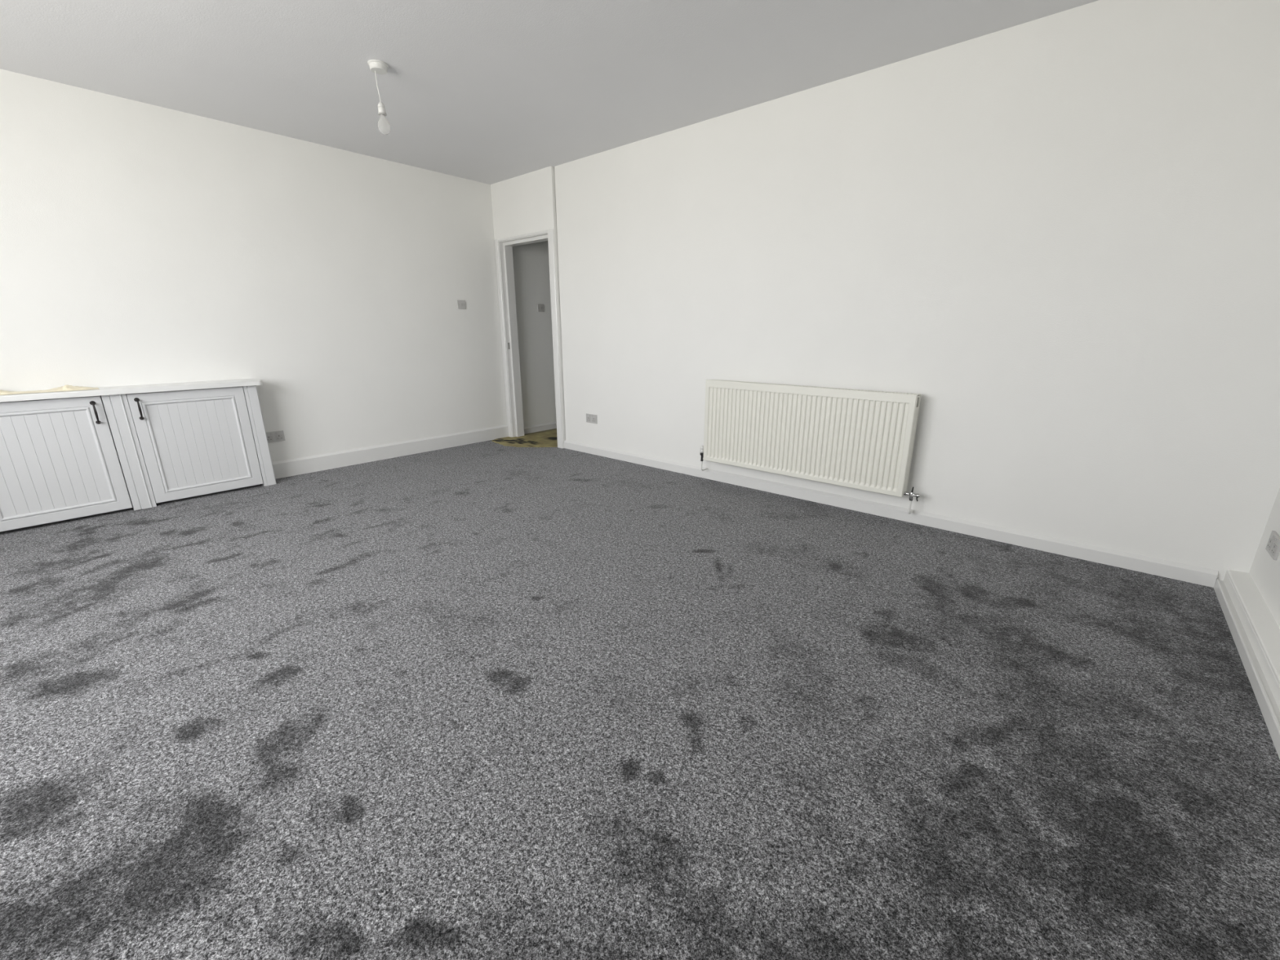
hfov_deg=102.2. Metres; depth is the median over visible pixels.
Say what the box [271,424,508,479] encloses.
baseboard
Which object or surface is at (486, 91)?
ceiling
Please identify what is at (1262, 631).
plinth
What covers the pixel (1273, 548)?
double socket
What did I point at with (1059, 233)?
wall
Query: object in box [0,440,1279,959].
floor
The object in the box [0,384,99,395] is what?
sheet
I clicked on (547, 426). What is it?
baseboard
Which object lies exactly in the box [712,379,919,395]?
grille
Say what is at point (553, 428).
floor
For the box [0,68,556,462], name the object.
wall
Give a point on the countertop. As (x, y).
(113, 390)
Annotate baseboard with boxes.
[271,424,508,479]
[524,421,556,434]
[564,440,1217,587]
[1213,577,1279,759]
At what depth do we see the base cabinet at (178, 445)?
3.70 m
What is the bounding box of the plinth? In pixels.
[1223,569,1279,711]
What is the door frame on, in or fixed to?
attached to the wall at (526, 203)
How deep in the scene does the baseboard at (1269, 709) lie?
1.84 m
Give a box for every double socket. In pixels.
[266,430,284,443]
[586,413,597,423]
[1265,530,1279,559]
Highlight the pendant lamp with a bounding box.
[367,59,391,134]
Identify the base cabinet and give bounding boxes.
[0,395,132,533]
[100,385,276,510]
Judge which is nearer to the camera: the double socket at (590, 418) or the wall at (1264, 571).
the wall at (1264, 571)
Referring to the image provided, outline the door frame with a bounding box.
[493,228,563,448]
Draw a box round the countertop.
[0,378,262,402]
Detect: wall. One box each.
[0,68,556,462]
[490,165,565,448]
[554,0,1279,581]
[1248,488,1279,628]
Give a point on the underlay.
(548, 438)
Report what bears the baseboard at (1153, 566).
attached to the wall at (1059, 233)
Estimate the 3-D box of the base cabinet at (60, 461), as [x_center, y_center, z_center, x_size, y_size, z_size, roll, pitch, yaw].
[-3.763,-0.104,3.218,0.240,0.785,0.721,13,21,39]
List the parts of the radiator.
panel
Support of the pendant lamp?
hanging from the ceiling
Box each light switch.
[457,299,466,309]
[537,303,544,311]
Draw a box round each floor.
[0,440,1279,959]
[524,428,556,435]
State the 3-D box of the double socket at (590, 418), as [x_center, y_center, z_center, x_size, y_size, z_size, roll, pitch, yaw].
[-0.475,-0.601,5.064,0.146,0.086,0.012,13,21,39]
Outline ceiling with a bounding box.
[0,0,1098,184]
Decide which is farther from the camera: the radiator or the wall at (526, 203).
the wall at (526, 203)
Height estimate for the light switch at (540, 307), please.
0.086 m
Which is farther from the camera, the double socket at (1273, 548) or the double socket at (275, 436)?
the double socket at (275, 436)
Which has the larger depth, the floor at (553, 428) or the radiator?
the floor at (553, 428)
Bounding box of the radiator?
[700,379,921,514]
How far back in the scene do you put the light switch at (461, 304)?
5.26 m
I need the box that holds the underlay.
[492,429,557,447]

